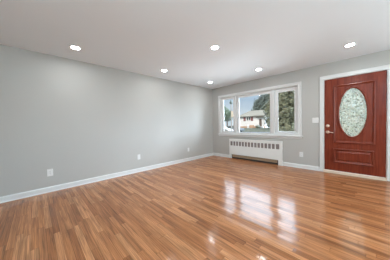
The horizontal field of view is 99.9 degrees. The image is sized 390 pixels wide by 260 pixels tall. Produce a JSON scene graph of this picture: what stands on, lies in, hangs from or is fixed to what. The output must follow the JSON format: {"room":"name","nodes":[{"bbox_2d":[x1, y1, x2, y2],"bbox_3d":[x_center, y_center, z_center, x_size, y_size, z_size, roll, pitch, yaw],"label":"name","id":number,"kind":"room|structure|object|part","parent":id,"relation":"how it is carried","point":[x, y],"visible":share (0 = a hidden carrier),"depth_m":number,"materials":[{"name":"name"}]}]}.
{"room":"empty living room","nodes":[
{"label":"empty living room","id":0,"kind":"room"},
{"bbox_2d":[0,44,212,196],"bbox_3d":[-1.699,0.135,3.924,6.800,3.040,0.200,-3,2,-44],"label":"wall","id":1,"kind":"structure","parent":0,"point":[78,120],"depth_m":3.28,"materials":[{"name":"paint"}]},
{"bbox_2d":[47,169,52,176],"bbox_3d":[-2.583,0.759,2.921,0.080,0.126,0.010,-3,2,-44],"label":"wall outlet","id":2,"kind":"object","parent":1,"relation":"attached to","point":[49,171],"visible":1,"depth_m":2.92,"materials":[{"name":"white plastic"}]},
{"bbox_2d":[0,153,212,202],"bbox_3d":[-1.601,1.007,3.870,6.400,0.096,0.022,-3,2,-44],"label":"baseboard","id":3,"kind":"structure","parent":1,"relation":"attached to","point":[3,199],"depth_m":3.29,"materials":[{"name":"paint"}]},
{"bbox_2d":[0,155,389,259],"bbox_3d":[0.382,1.128,1.839,6.400,0.120,5.700,-3,2,-44],"label":"floor","id":4,"kind":"structure","parent":0,"point":[213,207],"depth_m":2.02,"materials":[{"name":"brown wood"}]},
{"bbox_2d":[229,139,282,165],"bbox_3d":[1.753,0.624,4.959,0.046,0.646,1.674,-3,2,-44],"label":"heater","id":5,"kind":"object","parent":4,"relation":"on","point":[271,152],"visible":1,"depth_m":4.84,"materials":[{"name":"metal"}]},
{"bbox_2d":[323,169,386,180],"bbox_3d":[3.346,0.929,3.485,0.225,0.048,0.946,-3,2,-44],"label":"threshold","id":6,"kind":"object","parent":4,"relation":"on","point":[325,170],"visible":0.77,"depth_m":3.37,"materials":[{"name":"beige wood"}]},
{"bbox_2d":[0,0,389,88],"bbox_3d":[0.465,-1.502,1.903,7.200,0.250,6.100,-3,2,-44],"label":"ceiling","id":7,"kind":"structure","parent":0,"point":[144,37],"depth_m":2.34,"materials":[{"name":"paint"}]},
{"bbox_2d":[69,45,80,49],"bbox_3d":[-1.958,-1.341,2.679,0.160,0.006,0.160,-3,2,-44],"label":"recessed light","id":8,"kind":"object","parent":7,"relation":"in","point":[70,46],"visible":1,"depth_m":2.67,"materials":[{"name":"paint"}]},
{"bbox_2d":[210,45,219,49],"bbox_3d":[0.338,-1.397,2.785,0.160,0.006,0.160,-3,2,-44],"label":"recessed light","id":9,"kind":"object","parent":7,"relation":"in","point":[215,47],"visible":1,"depth_m":2.78,"materials":[{"name":"paint"}]},
{"bbox_2d":[344,43,355,46],"bbox_3d":[2.650,-1.450,2.803,0.160,0.006,0.160,-3,2,-44],"label":"recessed light","id":10,"kind":"object","parent":7,"relation":"in","point":[350,44],"visible":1,"depth_m":2.80,"materials":[{"name":"paint"}]},
{"bbox_2d":[212,50,389,166],"bbox_3d":[2.722,0.029,4.111,0.200,3.040,5.700,-3,2,-44],"label":"wall","id":11,"kind":"structure","parent":0,"point":[309,144],"depth_m":3.99,"materials":[{"name":"paint"}]},
{"bbox_2d":[213,153,228,157],"bbox_3d":[0.933,0.893,5.835,0.022,0.096,0.714,-3,2,-44],"label":"baseboard","id":12,"kind":"structure","parent":11,"relation":"attached to","point":[215,154],"depth_m":5.82,"materials":[{"name":"paint"}]},
{"bbox_2d":[218,81,302,138],"bbox_3d":[1.791,-0.493,5.002,0.235,1.420,2.596,-3,2,-44],"label":"window","id":13,"kind":"structure","parent":11,"relation":"in","point":[296,87],"depth_m":4.55,"materials":[{"name":"paint"}]},
{"bbox_3d":[1.159,-0.501,5.651,0.045,1.231,0.556,-3,2,-44],"label":"casement sash","id":14,"kind":"part","parent":13,"relation":"part of","materials":[{"name":"plastic"}]},
{"bbox_3d":[1.791,-0.496,5.001,0.045,1.238,1.124,-3,2,-44],"label":"fixed sash","id":15,"kind":"part","parent":13,"relation":"part of","materials":[{"name":"glass"}]},
{"bbox_3d":[1.748,0.151,4.964,0.075,0.028,2.596,-3,2,-44],"label":"sill","id":16,"kind":"part","parent":13,"relation":"part of","materials":[{"name":"paint"}]},
{"bbox_3d":[2.423,-0.493,4.352,0.045,1.231,0.556,-3,2,-44],"label":"casement sash","id":17,"kind":"part","parent":13,"relation":"part of","materials":[{"name":"glass"}]},
{"bbox_2d":[283,162,319,170],"bbox_3d":[2.626,0.904,4.097,0.022,0.096,0.790,-3,2,-44],"label":"baseboard","id":18,"kind":"structure","parent":11,"relation":"attached to","point":[302,166],"depth_m":4.06,"materials":[{"name":"paint"}]},
{"bbox_2d":[312,118,318,122],"bbox_3d":[2.822,-0.228,3.844,0.010,0.122,0.122,-3,2,-44],"label":"light switch","id":19,"kind":"object","parent":11,"relation":"attached to","point":[314,120],"visible":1,"depth_m":3.84,"materials":[{"name":"white plastic"}]},
{"bbox_2d":[320,64,389,180],"bbox_3d":[3.332,-0.130,3.463,0.220,2.168,1.090,-3,2,-44],"label":"door frame","id":20,"kind":"structure","parent":11,"relation":"attached to","point":[384,67],"depth_m":3.30,"materials":[{"name":"paint"}]},
{"bbox_3d":[2.905,-0.088,3.760,0.020,2.086,0.070,-3,2,-44],"label":"leg","id":21,"kind":"part","parent":20,"relation":"part of","materials":[{"name":"paint"}]},
{"bbox_3d":[3.616,-0.083,3.030,0.020,2.086,0.072,-3,2,-44],"label":"leg","id":22,"kind":"part","parent":20,"relation":"part of","materials":[{"name":"paint"}]},
{"bbox_2d":[324,70,387,177],"bbox_3d":[3.275,-0.108,3.400,0.103,2.022,0.935,-3,2,-44],"label":"door","id":23,"kind":"structure","parent":11,"relation":"in","point":[355,107],"depth_m":3.37,"materials":[{"name":"red wood"}]},
{"bbox_3d":[3.281,-0.366,3.413,0.008,1.016,0.424,-3,2,-44],"label":"oval pane","id":24,"kind":"part","parent":23,"relation":"part of","materials":[{"name":"clear glass"}]},
{"bbox_3d":[3.268,-0.365,3.400,0.030,1.064,0.472,-3,2,-44],"label":"oval frame","id":25,"kind":"part","parent":23,"relation":"part of","materials":[{"name":"brown wood"}]},
{"bbox_3d":[3.289,0.562,3.420,0.014,0.210,0.522,-3,2,-44],"label":"raised panel","id":26,"kind":"part","parent":23,"relation":"part of","materials":[{"name":"brown wood"}]},
{"bbox_3d":[3.284,0.564,3.418,0.026,0.310,0.618,-3,2,-44],"label":"panel moulding","id":27,"kind":"part","parent":23,"relation":"part of","materials":[{"name":"brown wood"}]},
{"bbox_3d":[3.269,-0.341,3.386,0.026,1.253,0.626,-3,2,-44],"label":"panel moulding","id":28,"kind":"part","parent":23,"relation":"part of","materials":[{"name":"brown wood"}]},
{"label":"outside","id":29,"kind":"structure","parent":0,"visible":0},
{"bbox_2d":[226,126,292,131],"bbox_3d":[33.106,-1.112,65.585,70.500,1.020,100.000,-3,2,-44],"label":"yard","id":30,"kind":"structure","parent":29,"point":[246,129],"depth_m":36.95,"materials":[{"name":"green plant"}]},
{"bbox_2d":[224,105,232,125],"bbox_3d":[8.644,-4.191,47.157,3.011,7.352,5.059,-3,2,-44],"label":"leafy tree","id":31,"kind":"object","parent":30,"relation":"on","point":[227,114],"visible":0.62,"depth_m":46.05,"materials":[{"name":"green plant"}]},
{"bbox_2d":[240,110,267,127],"bbox_3d":[17.371,-3.115,45.852,9.200,4.830,8.300,-3,2,-44],"label":"house","id":32,"kind":"structure","parent":30,"relation":"on","point":[256,117],"depth_m":43.15,"materials":[{"name":"white"}]},
{"bbox_2d":[251,94,269,110],"bbox_3d":[22.097,-6.541,51.184,6.400,11.207,9.699,-3,2,-44],"label":"leafy tree","id":33,"kind":"object","parent":30,"relation":"on","point":[261,101],"visible":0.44,"depth_m":50.47,"materials":[{"name":"green plant"}]},
{"bbox_2d":[264,104,269,127],"bbox_3d":[17.451,-3.479,36.695,3.104,6.329,4.096,-3,2,-44],"label":"leafy tree","id":34,"kind":"object","parent":30,"relation":"on","point":[266,120],"visible":0.09,"depth_m":37.13,"materials":[{"name":"green plant"}]},
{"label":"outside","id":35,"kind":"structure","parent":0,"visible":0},
{"bbox_3d":[18.062,0.649,23.030,10.500,0.020,240.000,-3,2,-44],"label":"road","id":36,"kind":"object","parent":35,"visible":0},
{"bbox_2d":[230,100,232,130],"bbox_3d":[6.181,-2.162,27.558,0.540,5.960,0.690,-3,2,-44],"label":"street lamp","id":37,"kind":"object","parent":36,"relation":"on","point":[231,102],"visible":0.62,"depth_m":27.49,"materials":[{"name":"beige metal"}]},
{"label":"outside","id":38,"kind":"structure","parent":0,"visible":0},
{"bbox_3d":[8.070,1.170,12.606,18.380,0.030,17.000,-3,2,-44],"label":"driveway","id":39,"kind":"object","parent":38,"visible":0},
{"bbox_2d":[262,91,293,130],"bbox_3d":[10.258,-2.774,17.812,4.065,7.566,5.744,-3,2,-44],"label":"leafy tree","id":40,"kind":"object","parent":39,"relation":"on","point":[285,99],"visible":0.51,"depth_m":17.10,"materials":[{"name":"green plant"}]}
]}

